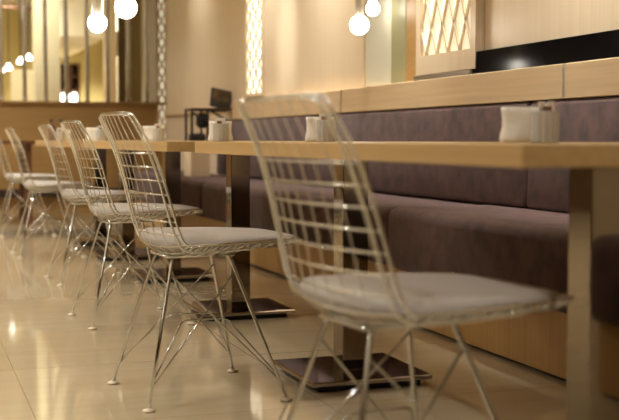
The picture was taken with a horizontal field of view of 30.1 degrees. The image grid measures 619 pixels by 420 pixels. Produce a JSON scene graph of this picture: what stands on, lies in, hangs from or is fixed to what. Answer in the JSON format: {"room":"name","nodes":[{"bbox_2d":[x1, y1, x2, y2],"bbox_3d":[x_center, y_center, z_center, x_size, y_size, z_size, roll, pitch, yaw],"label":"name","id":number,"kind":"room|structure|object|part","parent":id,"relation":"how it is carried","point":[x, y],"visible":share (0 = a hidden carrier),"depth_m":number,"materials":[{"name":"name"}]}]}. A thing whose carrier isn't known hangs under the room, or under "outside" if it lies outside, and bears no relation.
{"room":"cafe","nodes":[
{"label":"cafe","id":0,"kind":"room"},
{"bbox_2d":[0,103,161,213],"bbox_3d":[-4.329,-0.495,11.254,7.200,1.120,0.120,-1,4,-19],"label":"wall","id":1,"kind":"structure","parent":0,"point":[24,119],"depth_m":11.81,"materials":[{"name":"brown wood"}]},
{"bbox_2d":[0,188,118,197],"bbox_3d":[-4.655,-0.133,11.073,6.450,0.080,0.050,-1,4,-19],"label":"trim","id":2,"kind":"structure","parent":1,"relation":"attached to","point":[2,192],"depth_m":11.70,"materials":[{"name":"brown"}]},
{"bbox_2d":[0,101,165,104],"bbox_3d":[-4.327,-1.066,11.215,7.200,0.025,0.170,-1,4,-19],"label":"trim","id":3,"kind":"structure","parent":1,"relation":"attached to","point":[31,102],"depth_m":11.81,"materials":[{"name":"brown wood"}]},
{"bbox_2d":[0,0,3,100],"bbox_3d":[-3.107,-1.903,11.551,0.052,1.605,0.052,-1,4,-19],"label":"bar","id":4,"kind":"object","parent":3,"relation":"on","point":[1,3],"visible":1,"depth_m":11.56,"materials":[{"name":"white"}]},
{"bbox_2d":[21,0,27,100],"bbox_3d":[-2.889,-1.907,11.626,0.052,1.605,0.052,-1,4,-19],"label":"bar","id":5,"kind":"object","parent":3,"relation":"on","point":[23,2],"visible":1,"depth_m":11.63,"materials":[{"name":"white"}]},
{"bbox_2d":[42,0,48,100],"bbox_3d":[-2.691,-1.911,11.695,0.052,1.605,0.052,-1,4,-19],"label":"bar","id":6,"kind":"object","parent":3,"relation":"on","point":[44,2],"visible":1,"depth_m":11.70,"materials":[{"name":"white"}]},
{"bbox_2d":[63,0,68,100],"bbox_3d":[-2.492,-1.916,11.763,0.052,1.605,0.052,-1,4,-19],"label":"bar","id":7,"kind":"object","parent":3,"relation":"on","point":[65,2],"visible":1,"depth_m":11.76,"materials":[{"name":"white"}]},
{"bbox_2d":[84,0,89,101],"bbox_3d":[-2.294,-1.920,11.832,0.052,1.605,0.052,-1,4,-19],"label":"bar","id":8,"kind":"object","parent":3,"relation":"on","point":[86,7],"visible":0.98,"depth_m":11.83,"materials":[{"name":"white"}]},
{"bbox_2d":[104,0,109,101],"bbox_3d":[-2.095,-1.924,11.901,0.052,1.605,0.052,-1,4,-19],"label":"bar","id":9,"kind":"object","parent":3,"relation":"on","point":[107,60],"visible":0.95,"depth_m":11.90,"materials":[{"name":"white"}]},
{"bbox_2d":[126,18,130,101],"bbox_3d":[-1.892,-1.928,11.971,0.052,1.605,0.052,-1,4,-19],"label":"bar","id":10,"kind":"object","parent":3,"relation":"on","point":[128,99],"visible":0.74,"depth_m":11.98,"materials":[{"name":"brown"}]},
{"bbox_2d":[144,0,148,101],"bbox_3d":[-1.708,-1.932,12.035,0.052,1.605,0.052,-1,4,-19],"label":"bar","id":11,"kind":"object","parent":3,"relation":"on","point":[146,44],"visible":1,"depth_m":12.03,"materials":[{"name":"white"}]},
{"bbox_2d":[156,0,166,140],"bbox_3d":[-1.554,-1.687,12.077,0.110,2.000,0.030,-1,4,-19],"label":"lattice screen","id":12,"kind":"object","parent":1,"relation":"attached to","point":[160,4],"visible":0.71,"depth_m":12.07,"materials":[{"name":"white wood"}]},
{"bbox_3d":[-1.556,-1.687,12.083,0.070,1.960,0.008,-1,4,-19],"label":"lit panel","id":13,"kind":"part","parent":12,"relation":"part of","materials":[{"name":"beige glass"}]},
{"bbox_2d":[151,0,156,101],"bbox_3d":[-1.838,-1.562,13.316,0.142,3.000,0.100,-1,4,-19],"label":"wall panel","id":14,"kind":"object","parent":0,"point":[153,2],"visible":0.02,"depth_m":13.26,"materials":[{"name":"beige wood"}]},
{"bbox_2d":[0,212,565,419],"bbox_3d":[-2.821,0.286,8.475,8.600,0.100,24.200,-1,4,-19],"label":"floor","id":15,"kind":"structure","parent":0,"point":[53,367],"depth_m":3.99,"materials":[{"name":"tile"}]},
{"bbox_2d":[0,141,34,223],"bbox_3d":[-3.217,-0.256,10.425,1.450,0.745,0.800,-1,4,-19],"label":"dining table","id":16,"kind":"object","parent":15,"relation":"on","point":[27,145],"visible":0.58,"depth_m":10.33,"materials":[{"name":"brown wood"}]},
{"bbox_3d":[-2.724,-0.271,10.913,0.060,0.715,0.060,-1,4,-19],"label":"leg","id":17,"kind":"part","parent":16,"relation":"part of","materials":[{"name":"brown wood"}]},
{"bbox_3d":[-2.528,-0.237,10.347,0.060,0.715,0.060,-1,4,-19],"label":"leg","id":18,"kind":"part","parent":16,"relation":"part of","materials":[{"name":"brown wood"}]},
{"bbox_2d":[0,139,61,236],"bbox_3d":[-2.261,-0.222,9.169,0.550,0.829,0.493,-1,4,-21],"label":"wire chair","id":19,"kind":"object","parent":15,"relation":"on","point":[12,178],"visible":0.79,"depth_m":9.04,"materials":[{"name":"silver metal"}]},
{"bbox_3d":[-2.455,-0.027,9.252,0.187,0.413,0.023,1,4,21],"label":"leg","id":20,"kind":"part","parent":19,"relation":"part of","materials":[{"name":"silver metal"}]},
{"bbox_3d":[-2.357,-0.011,8.999,0.023,0.413,0.187,2,4,26],"label":"leg","id":21,"kind":"part","parent":19,"relation":"part of","materials":[{"name":"silver metal"}]},
{"bbox_3d":[-2.207,-0.033,9.362,0.021,0.413,0.213,1,4,23],"label":"leg","id":22,"kind":"part","parent":19,"relation":"part of","materials":[{"name":"silver metal"}]},
{"bbox_3d":[-2.099,-0.016,9.084,0.213,0.413,0.021,2,4,25],"label":"leg","id":23,"kind":"part","parent":19,"relation":"part of","materials":[{"name":"silver metal"}]},
{"bbox_2d":[4,128,92,258],"bbox_3d":[-1.702,-0.122,7.524,0.550,0.829,0.493,-1,4,-21],"label":"wire chair","id":24,"kind":"object","parent":15,"relation":"on","point":[33,186],"visible":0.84,"depth_m":7.40,"materials":[{"name":"silver metal"}]},
{"bbox_3d":[-1.895,0.073,7.608,0.187,0.413,0.023,1,4,22],"label":"leg","id":25,"kind":"part","parent":24,"relation":"part of","materials":[{"name":"silver metal"}]},
{"bbox_3d":[-1.800,0.089,7.355,0.023,0.413,0.187,2,4,27],"label":"leg","id":26,"kind":"part","parent":24,"relation":"part of","materials":[{"name":"silver metal"}]},
{"bbox_3d":[-1.725,-0.123,7.515,0.205,0.009,0.182,-1,4,-21],"label":"seat frame","id":27,"kind":"part","parent":24,"relation":"part of","materials":[{"name":"silver metal"}]},
{"bbox_3d":[-1.646,0.067,7.717,0.021,0.413,0.213,2,4,24],"label":"leg","id":28,"kind":"part","parent":24,"relation":"part of","materials":[{"name":"silver metal"}]},
{"bbox_3d":[-1.541,0.084,7.437,0.213,0.413,0.021,2,4,25],"label":"leg","id":29,"kind":"part","parent":24,"relation":"part of","materials":[{"name":"silver metal"}]},
{"bbox_2d":[38,125,147,285],"bbox_3d":[-1.157,-0.039,6.160,0.550,0.829,0.493,-1,4,-22],"label":"wire chair","id":30,"kind":"object","parent":15,"relation":"on","point":[73,196],"visible":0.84,"depth_m":6.04,"materials":[{"name":"silver metal"}]},
{"bbox_3d":[-1.353,0.157,6.239,0.187,0.413,0.023,1,4,20],"label":"leg","id":31,"kind":"part","parent":30,"relation":"part of","materials":[{"name":"silver metal"}]},
{"bbox_3d":[-1.250,0.172,5.989,0.023,0.413,0.187,2,4,25],"label":"leg","id":32,"kind":"part","parent":30,"relation":"part of","materials":[{"name":"silver metal"}]},
{"bbox_3d":[-1.180,-0.040,6.151,0.205,0.009,0.182,-1,4,-22],"label":"seat frame","id":33,"kind":"part","parent":30,"relation":"part of","materials":[{"name":"silver metal"}]},
{"bbox_3d":[-1.106,0.150,6.354,0.021,0.413,0.213,1,4,22],"label":"leg","id":34,"kind":"part","parent":30,"relation":"part of","materials":[{"name":"silver metal"}]},
{"bbox_3d":[-0.994,0.167,6.078,0.213,0.413,0.021,2,4,24],"label":"leg","id":35,"kind":"part","parent":30,"relation":"part of","materials":[{"name":"silver metal"}]},
{"bbox_2d":[35,141,158,260],"bbox_3d":[-1.352,-0.101,7.875,0.800,0.744,2.150,-1,4,-19],"label":"dining table","id":36,"kind":"object","parent":15,"relation":"on","point":[127,230],"visible":0.39,"depth_m":7.32,"materials":[{"name":"brown wood"}]},
{"bbox_2d":[48,119,54,140],"bbox_3d":[-1.893,-0.588,8.447,0.052,0.158,0.052,-1,4,-19],"label":"bottle","id":37,"kind":"object","parent":36,"relation":"on","point":[51,120],"visible":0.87,"depth_m":8.43,"materials":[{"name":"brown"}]},
{"bbox_2d":[56,128,64,140],"bbox_3d":[-1.733,-0.527,8.004,0.063,0.091,0.063,0,3,1],"label":"napkin holder","id":38,"kind":"object","parent":36,"relation":"on","point":[60,133],"visible":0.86,"depth_m":7.98,"materials":[{"name":"white ceramic"}]},
{"bbox_2d":[86,128,96,140],"bbox_3d":[-1.301,-0.457,6.943,0.100,0.080,0.048,-1,4,-9],"label":"napkin holder","id":39,"kind":"object","parent":36,"relation":"on","point":[91,131],"visible":0.62,"depth_m":6.92,"materials":[{"name":"white ceramic"}]},
{"bbox_3d":[-1.524,0.213,8.391,0.390,0.015,0.390,-1,4,-19],"label":"plate","id":40,"kind":"part","parent":36,"relation":"part of","materials":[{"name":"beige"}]},
{"bbox_2d":[96,126,106,140],"bbox_3d":[-1.248,-0.460,6.892,0.063,0.091,0.063,0,3,1],"label":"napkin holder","id":41,"kind":"object","parent":36,"relation":"on","point":[100,134],"visible":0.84,"depth_m":6.87,"materials":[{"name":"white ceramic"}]},
{"bbox_3d":[-1.163,0.276,7.353,0.390,0.015,0.390,-1,4,-19],"label":"plate","id":42,"kind":"part","parent":36,"relation":"part of","materials":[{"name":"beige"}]},
{"bbox_2d":[60,120,203,329],"bbox_3d":[-0.740,0.044,4.800,0.550,0.829,0.493,-1,4,-23],"label":"wire chair","id":43,"kind":"object","parent":15,"relation":"on","point":[108,212],"visible":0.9,"depth_m":4.68,"materials":[{"name":"silver metal"}]},
{"bbox_3d":[-0.936,0.240,4.875,0.187,0.413,0.023,1,4,19],"label":"leg","id":44,"kind":"part","parent":43,"relation":"part of","materials":[{"name":"silver metal"}]},
{"bbox_3d":[-0.830,0.255,4.626,0.023,0.413,0.187,2,4,24],"label":"leg","id":45,"kind":"part","parent":43,"relation":"part of","materials":[{"name":"silver metal"}]},
{"bbox_3d":[-0.762,0.043,4.790,0.205,0.009,0.182,-1,4,-23],"label":"seat frame","id":46,"kind":"part","parent":43,"relation":"part of","materials":[{"name":"silver metal"}]},
{"bbox_3d":[-0.692,0.233,4.995,0.021,0.413,0.213,1,4,21],"label":"leg","id":47,"kind":"part","parent":43,"relation":"part of","materials":[{"name":"silver metal"}]},
{"bbox_3d":[-0.575,0.249,4.720,0.213,0.413,0.021,1,4,23],"label":"leg","id":48,"kind":"part","parent":43,"relation":"part of","materials":[{"name":"silver metal"}]},
{"bbox_2d":[134,169,264,226],"bbox_3d":[-1.022,-0.060,9.455,0.545,0.472,3.290,-1,4,-19],"label":"banquette","id":49,"kind":"object","parent":15,"relation":"on","point":[191,187],"visible":0.2,"depth_m":8.39,"materials":[{"name":"brown wood"}]},
{"bbox_2d":[184,152,209,176],"bbox_3d":[-0.862,-0.389,8.796,0.150,0.264,0.230,-1,4,-19],"label":"wooden box","id":50,"kind":"object","parent":49,"relation":"on","point":[195,164],"visible":0.56,"depth_m":8.70,"materials":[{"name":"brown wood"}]},
{"bbox_2d":[184,87,231,140],"bbox_3d":[-0.754,-0.733,8.813,0.369,0.420,0.220,-1,4,-19],"label":"stand","id":51,"kind":"object","parent":50,"relation":"on","point":[220,99],"visible":0.91,"depth_m":8.74,"materials":[{"name":"black metal"}]},
{"bbox_2d":[184,108,231,108],"bbox_3d":[-0.772,-0.775,8.804,0.330,0.007,0.220,-1,4,-19],"label":"shelf","id":52,"kind":"object","parent":51,"relation":"attached to","point":[184,108],"depth_m":8.70,"materials":[{"name":"brown wood"}]},
{"bbox_3d":[-0.772,-0.649,8.812,0.330,0.252,0.216,-1,4,-19],"label":"frame","id":53,"kind":"part","parent":51,"relation":"part of","materials":[{"name":"black metal"}]},
{"bbox_2d":[213,89,229,103],"bbox_3d":[-0.678,-0.874,8.862,0.130,0.095,0.003,11,-22,-19],"label":"monitor","id":54,"kind":"object","parent":51,"relation":"attached to","point":[220,96],"depth_m":8.86,"materials":[{"name":"black plastic"}]},
{"bbox_2d":[217,154,225,174],"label":"cushion","id":55,"kind":"object","parent":49,"relation":"on","point":[221,158],"depth_m":8.95,"materials":[{"name":"fabric"}]},
{"bbox_2d":[227,119,251,140],"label":"cushion","id":56,"kind":"object","parent":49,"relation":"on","point":[240,132],"depth_m":8.47,"materials":[{"name":"fabric"}]},
{"bbox_2d":[250,156,263,178],"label":"cushion","id":57,"kind":"object","parent":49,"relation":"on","point":[255,168],"depth_m":8.07,"materials":[{"name":"fabric"}]},
{"bbox_2d":[250,115,318,140],"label":"cushion","id":58,"kind":"object","parent":49,"relation":"on","point":[295,130],"depth_m":7.51,"materials":[{"name":"fabric"}]},
{"bbox_2d":[264,156,317,184],"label":"cushion","id":59,"kind":"object","parent":49,"relation":"on","point":[310,174],"depth_m":7.26,"materials":[{"name":"fabric"}]},
{"bbox_2d":[98,111,302,412],"bbox_3d":[-0.326,0.128,3.422,0.550,0.829,0.493,-2,4,-24],"label":"wire chair","id":60,"kind":"object","parent":15,"relation":"on","point":[171,242],"visible":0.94,"depth_m":3.31,"materials":[{"name":"silver metal"}]},
{"bbox_3d":[-0.523,0.324,3.495,0.187,0.413,0.023,1,4,19],"label":"leg","id":61,"kind":"part","parent":60,"relation":"part of","materials":[{"name":"silver metal"}]},
{"bbox_3d":[-0.414,0.339,3.248,0.023,0.413,0.187,2,4,24],"label":"leg","id":62,"kind":"part","parent":60,"relation":"part of","materials":[{"name":"silver metal"}]},
{"bbox_3d":[-0.348,0.127,3.412,0.205,0.009,0.182,-2,4,-24],"label":"seat frame","id":63,"kind":"part","parent":60,"relation":"part of","materials":[{"name":"silver metal"}]},
{"bbox_3d":[-0.280,0.316,3.617,0.021,0.413,0.213,1,4,20],"label":"leg","id":64,"kind":"part","parent":60,"relation":"part of","materials":[{"name":"silver metal"}]},
{"bbox_3d":[-0.159,0.333,3.344,0.213,0.413,0.021,1,4,22],"label":"leg","id":65,"kind":"part","parent":60,"relation":"part of","materials":[{"name":"silver metal"}]},
{"bbox_2d":[83,141,366,320],"bbox_3d":[-0.510,0.047,5.451,0.800,0.744,2.190,-1,4,-19],"label":"dining table","id":66,"kind":"object","parent":15,"relation":"on","point":[235,307],"visible":0.68,"depth_m":4.93,"materials":[{"name":"brown wood"}]},
{"bbox_2d":[142,126,153,140],"bbox_3d":[-0.846,-0.409,6.150,0.100,0.080,0.048,0,4,-7],"label":"napkin holder","id":67,"kind":"object","parent":66,"relation":"on","point":[148,130],"visible":0.44,"depth_m":6.13,"materials":[{"name":"white ceramic"}]},
{"bbox_2d":[153,124,164,140],"bbox_3d":[-0.799,-0.411,6.097,0.063,0.091,0.063,0,3,5],"label":"cup","id":68,"kind":"object","parent":66,"relation":"on","point":[158,131],"visible":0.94,"depth_m":6.08,"materials":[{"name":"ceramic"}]},
{"bbox_3d":[-0.745,0.344,6.241,0.390,0.015,0.390,-1,4,-19],"label":"plate","id":69,"kind":"part","parent":66,"relation":"part of","materials":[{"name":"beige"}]},
{"bbox_2d":[208,121,232,140],"bbox_3d":[-0.352,-0.311,4.546,0.100,0.080,0.048,0,3,-4],"label":"napkin holder","id":70,"kind":"object","parent":66,"relation":"on","point":[210,136],"visible":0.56,"depth_m":4.53,"materials":[{"name":"white ceramic"}]},
{"bbox_2d":[213,118,228,140],"bbox_3d":[-0.346,-0.313,4.488,0.063,0.091,0.063,1,4,11],"label":"cup","id":71,"kind":"object","parent":66,"relation":"on","point":[220,128],"visible":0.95,"depth_m":4.47,"materials":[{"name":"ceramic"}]},
{"bbox_3d":[-0.308,0.421,4.982,0.390,0.015,0.390,-1,4,-19],"label":"plate","id":72,"kind":"part","parent":66,"relation":"part of","materials":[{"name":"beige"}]},
{"bbox_2d":[202,181,486,281],"bbox_3d":[0.049,0.127,6.371,0.545,0.472,3.230,-1,4,-19],"label":"banquette","id":73,"kind":"object","parent":15,"relation":"on","point":[213,192],"visible":0.41,"depth_m":5.95,"materials":[{"name":"brown wood"}]},
{"bbox_2d":[332,102,532,141],"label":"cushion","id":74,"kind":"object","parent":73,"relation":"on","point":[468,123],"depth_m":5.38,"materials":[{"name":"fabric"}]},
{"bbox_2d":[368,161,528,207],"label":"cushion","id":75,"kind":"object","parent":73,"relation":"on","point":[505,186],"depth_m":5.13,"materials":[{"name":"fabric"}]},
{"bbox_2d":[238,93,573,419],"bbox_3d":[0.173,0.204,2.169,0.550,0.829,0.493,-2,4,-25],"label":"wire chair","id":76,"kind":"object","parent":15,"relation":"on","point":[394,300],"visible":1,"depth_m":2.05,"materials":[{"name":"white metal"}]},
{"bbox_3d":[-0.025,0.400,2.237,0.187,0.413,0.023,1,4,17],"label":"leg","id":77,"kind":"part","parent":76,"relation":"part of","materials":[{"name":"silver metal"}]},
{"bbox_3d":[0.090,0.415,1.992,0.023,0.413,0.187,1,4,22],"label":"leg","id":78,"kind":"part","parent":76,"relation":"part of","materials":[{"name":"silver metal"}]},
{"bbox_3d":[0.151,0.203,2.158,0.205,0.009,0.182,-2,4,-25],"label":"seat frame","id":79,"kind":"part","parent":76,"relation":"part of","materials":[{"name":"silver metal"}]},
{"bbox_3d":[0.214,0.393,2.365,0.021,0.413,0.213,1,4,19],"label":"leg","id":80,"kind":"part","parent":76,"relation":"part of","materials":[{"name":"silver metal"}]},
{"bbox_3d":[0.342,0.409,2.095,0.213,0.413,0.021,1,4,21],"label":"leg","id":81,"kind":"part","parent":76,"relation":"part of","materials":[{"name":"silver metal"}]},
{"bbox_2d":[195,142,618,419],"bbox_3d":[0.351,0.198,2.973,0.800,0.744,2.185,-1,4,-19],"label":"dining table","id":82,"kind":"object","parent":15,"relation":"on","point":[592,380],"visible":0.9,"depth_m":2.29,"materials":[{"name":"brown wood"}]},
{"bbox_2d":[305,117,334,141],"bbox_3d":[0.034,-0.260,3.707,0.100,0.080,0.048,0,3,1],"label":"napkin holder","id":83,"kind":"object","parent":82,"relation":"on","point":[311,134],"visible":0.4,"depth_m":3.69,"materials":[{"name":"white ceramic"}]},
{"bbox_2d":[317,113,335,141],"bbox_3d":[0.053,-0.262,3.649,0.063,0.091,0.063,1,4,21],"label":"cup","id":84,"kind":"object","parent":82,"relation":"on","point":[324,129],"visible":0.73,"depth_m":3.63,"materials":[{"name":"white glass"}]},
{"bbox_3d":[0.129,0.503,3.633,0.390,0.015,0.390,-1,4,-19],"label":"plate","id":85,"kind":"part","parent":82,"relation":"part of","materials":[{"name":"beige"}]},
{"bbox_2d":[499,107,537,141],"bbox_3d":[0.482,-0.194,2.616,0.100,0.080,0.048,0,4,7],"label":"napkin holder","id":86,"kind":"object","parent":82,"relation":"on","point":[516,121],"visible":0.61,"depth_m":2.60,"materials":[{"name":"white ceramic"}]},
{"bbox_2d":[530,101,558,142],"bbox_3d":[0.522,-0.195,2.550,0.063,0.091,0.063,-1,4,-19],"label":"cup","id":87,"kind":"object","parent":82,"relation":"on","point":[544,128],"visible":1,"depth_m":2.53,"materials":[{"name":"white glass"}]},
{"bbox_2d":[389,205,568,380],"bbox_3d":[1.125,0.314,3.252,0.560,0.478,3.360,-1,4,-19],"label":"banquette","id":88,"kind":"object","parent":15,"relation":"on","point":[526,246],"visible":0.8,"depth_m":3.91,"materials":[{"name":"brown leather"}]},
{"bbox_3d":[1.123,0.203,3.244,0.555,0.256,3.352,-1,4,-19],"label":"seat","id":89,"kind":"part","parent":88,"relation":"part of","materials":[{"name":"fabric"}]},
{"bbox_2d":[527,168,568,212],"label":"cushion","id":90,"kind":"object","parent":88,"relation":"on","point":[548,188],"depth_m":4.37,"materials":[{"name":"fabric"}]},
{"bbox_2d":[531,96,618,141],"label":"cushion","id":91,"kind":"object","parent":88,"relation":"on","point":[595,119],"depth_m":4.12,"materials":[{"name":"fabric"}]},
{"bbox_3d":[1.072,-1.030,4.578,0.140,3.000,14.050,-1,4,-19],"label":"wall","id":92,"kind":"structure","parent":0,"visible":0},
{"bbox_2d":[164,107,231,115],"bbox_3d":[-0.972,-0.848,9.944,0.040,0.015,2.590,-1,4,-19],"label":"trim","id":93,"kind":"structure","parent":92,"relation":"attached to","point":[229,107],"depth_m":10.40,"materials":[{"name":"brown wood"}]},
{"bbox_2d":[166,0,244,174],"bbox_3d":[-0.888,-1.351,9.853,0.100,3.000,2.780,-1,4,-19],"label":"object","id":94,"kind":"structure","parent":92,"relation":"attached to","point":[205,39],"depth_m":9.80,"materials":[{"name":"brown painted plaster"}]},
{"bbox_2d":[245,0,263,97],"bbox_3d":[-0.355,-1.781,8.272,0.100,1.930,0.460,-1,4,-19],"label":"lattice screen","id":95,"kind":"object","parent":92,"relation":"attached to","point":[254,9],"visible":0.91,"depth_m":8.30,"materials":[{"name":"white wood"}]},
{"bbox_3d":[-0.387,-1.775,8.262,0.008,1.860,0.380,-1,4,-19],"label":"lit panel","id":96,"kind":"part","parent":95,"relation":"part of","materials":[{"name":"beige glass"}]},
{"bbox_2d":[232,90,340,119],"bbox_3d":[-0.130,-0.682,7.613,0.160,0.131,2.318,-1,4,-19],"label":"trim","id":97,"kind":"structure","parent":92,"relation":"attached to","point":[334,97],"depth_m":7.37,"materials":[{"name":"brown wood"}]},
{"bbox_2d":[264,0,364,95],"bbox_3d":[0.035,-1.704,7.167,0.100,1.970,1.870,-1,4,-19],"label":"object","id":98,"kind":"structure","parent":92,"relation":"attached to","point":[310,46],"depth_m":7.12,"materials":[{"name":"beige paint"}]},
{"bbox_2d":[255,178,492,204],"bbox_3d":[1.433,0.035,3.294,0.060,1.030,11.270,-1,4,-19],"label":"trim","id":99,"kind":"structure","parent":92,"relation":"attached to","point":[255,178],"depth_m":5.86,"materials":[{"name":"brown fabric"}]},
{"bbox_2d":[365,0,390,86],"bbox_3d":[0.405,-1.640,6.117,0.088,1.970,0.360,-1,4,-19],"label":"trim","id":100,"kind":"structure","parent":92,"relation":"attached to","point":[378,34],"depth_m":6.13,"materials":[{"name":"beige"}]},
{"bbox_2d":[391,0,405,83],"bbox_3d":[0.495,-1.624,5.863,0.086,1.970,0.180,-1,4,-19],"label":"trim","id":101,"kind":"structure","parent":92,"relation":"attached to","point":[398,7],"depth_m":5.89,"materials":[{"name":"beige"}]},
{"bbox_2d":[406,0,415,81],"bbox_3d":[0.567,-1.612,5.661,0.082,1.970,0.250,-1,4,-19],"label":"trim","id":102,"kind":"structure","parent":92,"relation":"attached to","point":[410,4],"depth_m":5.75,"materials":[{"name":"brown wood"}]},
{"bbox_2d":[416,0,484,75],"bbox_3d":[0.680,-1.596,5.239,0.135,1.930,0.620,-1,4,-19],"label":"lattice screen","id":103,"kind":"object","parent":92,"relation":"attached to","point":[449,33],"visible":0.88,"depth_m":5.25,"materials":[{"name":"brown wood"}]},
{"bbox_3d":[0.636,-1.615,5.223,0.008,1.790,0.520,-1,4,-19],"label":"lit panel","id":104,"kind":"part","parent":103,"relation":"part of","materials":[{"name":"beige glass"}]},
{"bbox_2d":[342,64,564,112],"bbox_3d":[0.636,-0.548,5.407,0.160,0.131,2.320,-1,4,-19],"label":"trim","id":105,"kind":"structure","parent":92,"relation":"attached to","point":[540,83],"depth_m":5.06,"materials":[{"name":"brown wood"}]},
{"bbox_2d":[413,69,472,80],"bbox_3d":[0.606,-0.617,5.279,0.015,0.022,0.590,-1,4,-19],"label":"chrome strip","id":106,"kind":"object","parent":105,"relation":"on","point":[462,72],"visible":1,"depth_m":5.24,"materials":[{"name":"white metal"}]},
{"bbox_2d":[485,0,618,49],"bbox_3d":[2.033,-1.353,1.414,0.100,1.970,7.490,-1,4,-19],"label":"trim","id":107,"kind":"structure","parent":92,"relation":"attached to","point":[507,22],"depth_m":4.52,"materials":[{"name":"brown wood"}]},
{"bbox_2d":[562,64,564,97],"bbox_3d":[1.011,-0.481,4.301,0.138,0.127,0.020,-1,4,-19],"label":"trim","id":108,"kind":"structure","parent":92,"relation":"attached to","point":[563,65],"depth_m":4.28,"materials":[{"name":"white wood"}]},
{"bbox_2d":[565,57,618,98],"bbox_3d":[1.400,-0.414,3.208,0.160,0.131,2.305,-1,4,-19],"label":"trim","id":109,"kind":"structure","parent":92,"relation":"attached to","point":[600,77],"depth_m":4.09,"materials":[{"name":"brown wood"}]},
{"bbox_2d":[476,29,618,73],"bbox_3d":[1.271,-0.542,3.425,0.027,0.098,3.290,-1,4,-19],"label":"glass strip","id":110,"kind":"object","parent":109,"relation":"on","point":[600,45],"visible":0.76,"depth_m":4.38,"materials":[{"name":"black glass"}]},
{"bbox_3d":[-2.821,-2.809,8.286,8.600,0.100,24.200,-1,4,-19],"label":"ceiling","id":111,"kind":"structure","parent":0,"visible":0},
{"bbox_2d":[87,0,106,32],"bbox_3d":[-0.980,-1.695,5.261,0.090,1.755,0.090,-1,4,-19],"label":"pendant lamp","id":112,"kind":"object","parent":111,"relation":"hanging from","point":[97,22],"visible":1,"depth_m":5.29,"materials":[{"name":"beige glass"}]},
{"bbox_3d":[-0.980,-0.863,5.312,0.090,0.088,0.090,-1,4,-19],"label":"bulb","id":113,"kind":"part","parent":112,"relation":"part of","materials":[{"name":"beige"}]},
{"bbox_2d":[93,0,101,13],"bbox_3d":[-0.980,-0.977,5.305,0.040,0.149,0.040,-1,4,-19],"label":"socket","id":114,"kind":"object","parent":112,"relation":"attached to","point":[96,3],"depth_m":5.29,"materials":[{"name":"silver"}]},
{"bbox_2d":[115,0,136,18],"bbox_3d":[-0.746,-1.655,4.624,0.092,1.758,0.092,-1,4,-19],"label":"pendant lamp","id":115,"kind":"object","parent":111,"relation":"hanging from","point":[125,9],"visible":1,"depth_m":4.64,"materials":[{"name":"beige glass"}]},
{"bbox_2d":[350,0,368,34],"bbox_3d":[0.234,-1.698,5.338,0.092,1.758,0.092,-1,4,-19],"label":"pendant lamp","id":116,"kind":"object","parent":111,"relation":"hanging from","point":[359,24],"visible":1,"depth_m":5.36,"materials":[{"name":"beige glass"}]},
{"bbox_2d":[355,0,363,15],"bbox_3d":[0.234,-0.981,5.382,0.040,0.149,0.040,-1,4,-19],"label":"socket","id":117,"kind":"object","parent":116,"relation":"attached to","point":[359,4],"depth_m":5.37,"materials":[{"name":"silver"}]},
{"bbox_3d":[0.234,-0.866,5.389,0.092,0.090,0.092,-1,4,-19],"label":"bulb","id":118,"kind":"part","parent":116,"relation":"part of","materials":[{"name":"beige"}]},
{"bbox_2d":[366,0,379,15],"bbox_3d":[0.327,-1.806,5.889,0.072,1.611,0.072,-1,4,-19],"label":"pendant lamp","id":119,"kind":"object","parent":111,"relation":"hanging from","point":[372,8],"visible":1,"depth_m":5.91,"materials":[{"name":"beige glass"}]},
{"bbox_3d":[-4.612,-2.799,11.015,6.600,0.250,0.120,-1,4,-19],"label":"wall","id":120,"kind":"structure","parent":0,"visible":0},
{"bbox_2d":[2,0,151,101],"bbox_3d":[-4.697,-1.872,11.040,6.420,1.605,0.006,-1,4,-19],"label":"mirror","id":121,"kind":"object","parent":120,"relation":"in","point":[11,9],"depth_m":11.83,"materials":[{"name":"white"}]}
]}

